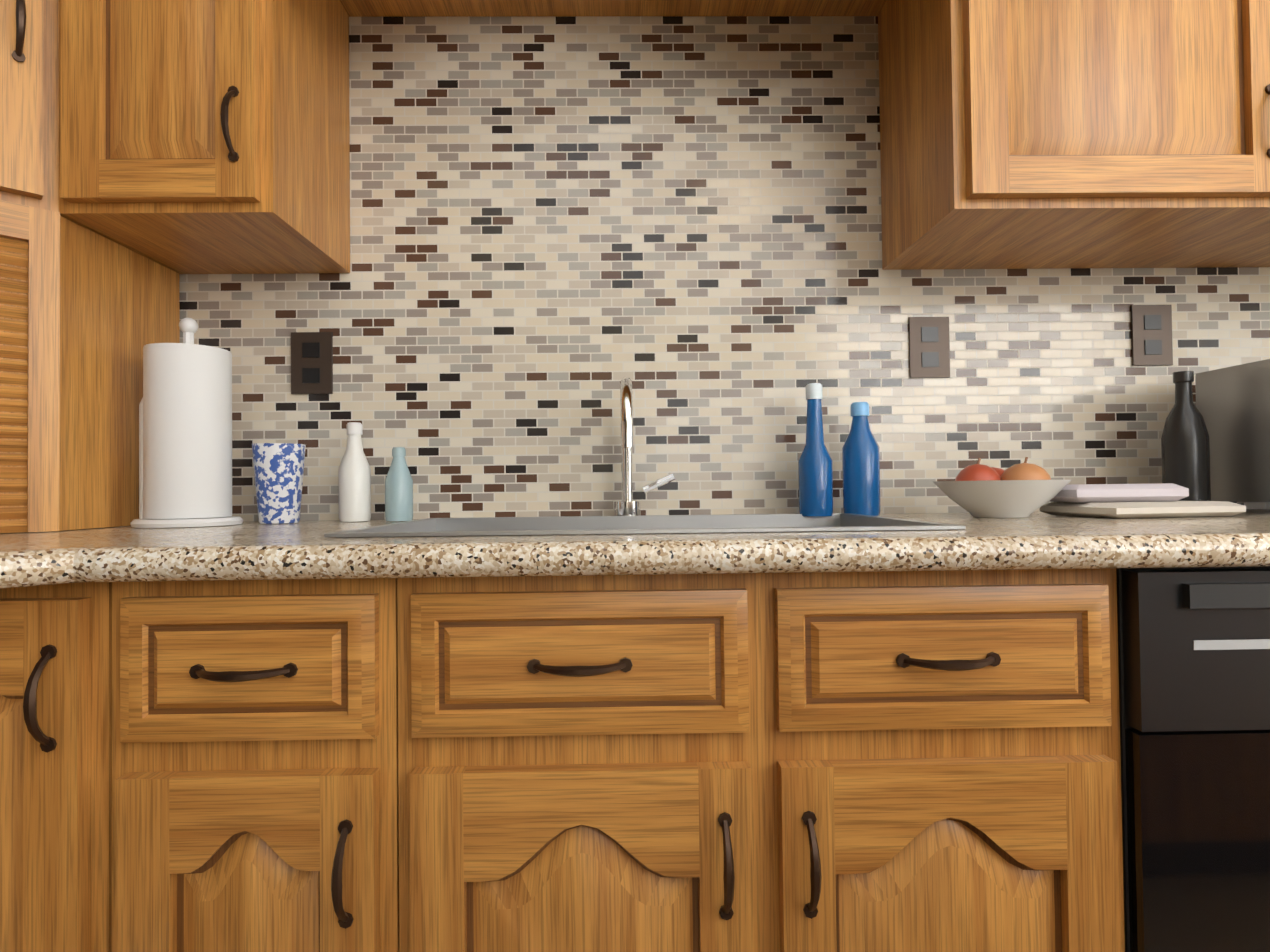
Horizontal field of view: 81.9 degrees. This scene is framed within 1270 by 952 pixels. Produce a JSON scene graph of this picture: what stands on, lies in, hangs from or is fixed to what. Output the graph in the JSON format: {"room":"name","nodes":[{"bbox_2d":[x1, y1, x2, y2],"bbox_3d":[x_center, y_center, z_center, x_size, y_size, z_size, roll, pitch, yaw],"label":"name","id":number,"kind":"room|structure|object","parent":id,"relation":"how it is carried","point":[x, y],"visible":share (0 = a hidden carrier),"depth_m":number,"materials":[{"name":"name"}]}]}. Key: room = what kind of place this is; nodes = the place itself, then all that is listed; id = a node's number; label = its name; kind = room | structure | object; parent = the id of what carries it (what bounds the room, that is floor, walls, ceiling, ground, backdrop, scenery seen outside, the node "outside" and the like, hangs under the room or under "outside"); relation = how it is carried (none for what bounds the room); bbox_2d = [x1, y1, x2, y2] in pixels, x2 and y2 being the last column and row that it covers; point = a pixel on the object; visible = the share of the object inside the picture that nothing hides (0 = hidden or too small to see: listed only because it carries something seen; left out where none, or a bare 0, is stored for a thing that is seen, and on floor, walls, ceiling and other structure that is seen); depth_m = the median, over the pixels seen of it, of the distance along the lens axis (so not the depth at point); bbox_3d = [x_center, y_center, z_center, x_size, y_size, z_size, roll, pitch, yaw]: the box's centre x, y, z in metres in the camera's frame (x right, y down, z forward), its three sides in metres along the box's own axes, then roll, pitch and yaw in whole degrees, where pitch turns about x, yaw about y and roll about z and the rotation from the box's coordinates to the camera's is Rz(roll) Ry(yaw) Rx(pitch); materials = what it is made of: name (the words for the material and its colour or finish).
{"room":"kitchen","nodes":[
{"label":"kitchen","id":0,"kind":"room"},
{"bbox_2d":[179,16,1269,520],"bbox_3d":[1.525,-0.381,1.138,6.240,2.700,0.810,-1,-1,-1],"label":"wall","id":1,"kind":"structure","parent":0,"point":[561,226],"depth_m":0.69,"materials":[{"name":"beige tile"}]},
{"bbox_2d":[0,0,75,199],"bbox_3d":[-1.124,-0.818,1.032,0.695,0.870,0.694,-1,-1,-1],"label":"upper cabinet","id":2,"kind":"object","parent":1,"relation":"attached to","point":[38,37],"depth_m":1.04,"materials":[{"name":"brown wood"}]},
{"bbox_2d":[3,0,351,273],"bbox_3d":[-0.724,-0.819,1.198,0.368,0.870,0.375,-1,-1,-1],"label":"upper cabinet","id":3,"kind":"object","parent":1,"relation":"attached to","point":[194,136],"depth_m":1.07,"materials":[{"name":"brown wood"}]},
{"bbox_2d":[291,332,332,393],"bbox_3d":[-0.608,-0.212,1.375,0.076,0.116,0.007,-1,-1,-1],"label":"electrical outlet","id":4,"kind":"object","parent":1,"relation":"attached to","point":[311,362],"visible":1,"depth_m":1.37,"materials":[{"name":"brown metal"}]},
{"bbox_2d":[344,0,663,16],"bbox_3d":[-0.255,-1.069,1.235,0.577,0.380,0.325,-1,-1,-1],"label":"upper cabinet","id":5,"kind":"object","parent":1,"relation":"attached to","point":[359,8],"depth_m":1.37,"materials":[{"name":"brown wood"}]},
{"bbox_2d":[660,0,883,15],"bbox_3d":[0.180,-1.074,1.242,0.576,0.380,0.325,-1,-1,-1],"label":"upper cabinet","id":6,"kind":"object","parent":1,"relation":"attached to","point":[670,7],"depth_m":1.38,"materials":[{"name":"brown wood"}]},
{"bbox_2d":[908,317,949,377],"bbox_3d":[0.562,-0.245,1.395,0.076,0.116,0.007,-1,-1,-1],"label":"electrical outlet","id":7,"kind":"object","parent":1,"relation":"attached to","point":[929,347],"visible":1,"depth_m":1.39,"materials":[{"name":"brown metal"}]},
{"bbox_2d":[876,0,1269,269],"bbox_3d":[0.761,-0.835,1.248,0.580,0.870,0.324,-1,-1,-1],"label":"upper cabinet","id":8,"kind":"object","parent":1,"relation":"attached to","point":[1015,134],"depth_m":1.09,"materials":[{"name":"brown wood"}]},
{"bbox_2d":[1131,305,1172,365],"bbox_3d":[0.991,-0.270,1.402,0.076,0.116,0.007,-1,-1,-1],"label":"electrical outlet","id":9,"kind":"object","parent":1,"relation":"attached to","point":[1151,335],"visible":1,"depth_m":1.40,"materials":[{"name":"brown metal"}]},
{"bbox_2d":[1216,244,1269,266],"bbox_3d":[1.234,-0.841,1.256,0.653,0.870,0.324,-1,-1,-1],"label":"upper cabinet","id":10,"kind":"object","parent":1,"relation":"attached to","point":[1260,258],"depth_m":1.37,"materials":[{"name":"brown wood"}]},
{"bbox_3d":[1.585,0.950,-1.601,6.240,0.060,6.240,-1,-1,-1],"label":"floor","id":11,"kind":"structure","parent":0,"visible":0},
{"bbox_2d":[0,581,175,951],"bbox_3d":[-0.672,0.554,1.027,0.379,0.878,0.671,-1,-1,-1],"label":"base cabinet","id":12,"kind":"object","parent":11,"relation":"on","point":[88,669],"depth_m":0.76,"materials":[{"name":"brown wood"}]},
{"bbox_2d":[176,577,475,951],"bbox_3d":[-0.407,0.551,1.059,0.451,0.878,0.615,-1,-1,-1],"label":"base cabinet","id":13,"kind":"object","parent":11,"relation":"on","point":[326,728],"depth_m":0.76,"materials":[{"name":"brown wood"}]},
{"bbox_2d":[472,572,855,951],"bbox_3d":[-0.062,0.547,1.065,0.535,0.878,0.615,-1,-1,-1],"label":"base cabinet","id":14,"kind":"object","parent":11,"relation":"on","point":[822,762],"depth_m":0.77,"materials":[{"name":"brown wood"}]},
{"bbox_2d":[848,568,1124,951],"bbox_3d":[0.294,0.543,1.071,0.460,0.878,0.615,-1,-1,-1],"label":"base cabinet","id":15,"kind":"object","parent":11,"relation":"on","point":[987,801],"depth_m":0.77,"materials":[{"name":"brown wood"}]},
{"bbox_2d":[0,509,1269,588],"bbox_3d":[0.377,0.071,0.306,3.652,0.035,2.162,-1,-1,-1],"label":"countertop","id":16,"kind":"structure","parent":15,"relation":"on","point":[250,550],"depth_m":0.73,"materials":[{"name":"stone"}]},
{"bbox_2d":[0,200,179,532],"bbox_3d":[-1.143,-0.148,1.046,0.618,0.463,0.618,-1,-1,-1],"label":"appliance garage","id":17,"kind":"object","parent":16,"relation":"on","point":[86,315],"visible":0.98,"depth_m":1.09,"materials":[{"name":"brown wood"}]},
{"bbox_2d":[130,318,242,527],"bbox_3d":[-0.739,-0.091,1.210,0.160,0.344,0.160,-1,-1,-1],"label":"paper towel","id":18,"kind":"object","parent":16,"relation":"on","point":[185,442],"visible":1,"depth_m":1.16,"materials":[{"name":"white paper"}]},
{"bbox_2d":[252,443,305,523],"bbox_3d":[-0.613,0.013,1.261,0.084,0.135,0.083,-1,-1,-1],"label":"cup","id":19,"kind":"object","parent":16,"relation":"on","point":[278,470],"visible":0.96,"depth_m":1.23,"materials":[{"name":"multicoloured ceramic"}]},
{"bbox_2d":[338,422,370,521],"bbox_3d":[-0.499,-0.007,1.303,0.054,0.175,0.053,-1,-1,-1],"label":"soap bottle","id":20,"kind":"object","parent":16,"relation":"on","point":[354,473],"visible":1,"depth_m":1.28,"materials":[{"name":"white ceramic"}]},
{"bbox_2d":[385,447,412,520],"bbox_3d":[-0.419,0.014,1.299,0.048,0.130,0.047,-1,-1,-1],"label":"soap bottle","id":21,"kind":"object","parent":16,"relation":"on","point":[398,493],"visible":1,"depth_m":1.28,"materials":[{"name":"teal"}]},
{"bbox_2d":[614,377,674,515],"bbox_3d":[0.018,-0.049,1.269,0.112,0.244,0.184,-1,-1,-1],"label":"faucet","id":22,"kind":"object","parent":16,"relation":"on","point":[627,505],"visible":0.92,"depth_m":1.31,"materials":[{"name":"silver metal"}]},
{"bbox_2d":[324,513,965,536],"bbox_3d":[0.011,0.086,1.075,0.744,0.039,0.454,-1,-1,-1],"label":"sink","id":23,"kind":"object","parent":16,"relation":"in","point":[481,526],"visible":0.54,"depth_m":1.28,"materials":[{"name":"silver metal"}]},
{"bbox_2d":[798,383,832,515],"bbox_3d":[0.320,-0.047,1.302,0.060,0.235,0.058,-1,-1,-1],"label":"bottle","id":24,"kind":"object","parent":16,"relation":"on","point":[815,473],"visible":1,"depth_m":1.28,"materials":[{"name":"blue glass"}]},
{"bbox_2d":[842,402,880,515],"bbox_3d":[0.401,-0.030,1.298,0.064,0.200,0.062,-1,-1,-1],"label":"bottle","id":25,"kind":"object","parent":16,"relation":"on","point":[861,469],"visible":0.94,"depth_m":1.27,"materials":[{"name":"blue glass"}]},
{"bbox_2d":[933,457,1070,517],"bbox_3d":[0.588,0.018,1.180,0.202,0.096,0.202,-1,-1,-1],"label":"fruit bowl","id":26,"kind":"object","parent":16,"relation":"on","point":[1024,489],"visible":1,"depth_m":1.13,"materials":[{"name":"white ceramic"}]},
{"bbox_2d":[1040,483,1245,517],"bbox_3d":[0.792,0.038,1.167,0.233,0.050,0.169,-1,-1,-9],"label":"books","id":27,"kind":"object","parent":16,"relation":"on","point":[1124,500],"visible":0.85,"depth_m":1.12,"materials":[{"name":"paper"}]},
{"bbox_2d":[1161,371,1210,500],"bbox_3d":[0.961,-0.059,1.278,0.068,0.245,0.068,-1,-1,-1],"label":"bottle","id":28,"kind":"object","parent":16,"relation":"on","point":[1185,449],"visible":0.69,"depth_m":1.25,"materials":[{"name":"grey glass"}]},
{"bbox_2d":[1195,359,1269,502],"bbox_3d":[1.253,-0.068,1.156,0.450,0.250,0.363,-1,-1,-1],"label":"toaster oven","id":29,"kind":"object","parent":16,"relation":"on","point":[1233,405],"visible":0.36,"depth_m":1.24,"materials":[{"name":"black metal"}]},
{"bbox_2d":[1116,566,1269,951],"bbox_3d":[0.829,0.539,1.061,0.601,0.874,0.627,-1,-1,-1],"label":"dishwasher","id":30,"kind":"object","parent":11,"relation":"on","point":[1194,671],"visible":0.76,"depth_m":0.77,"materials":[{"name":"black metal"}]}
]}

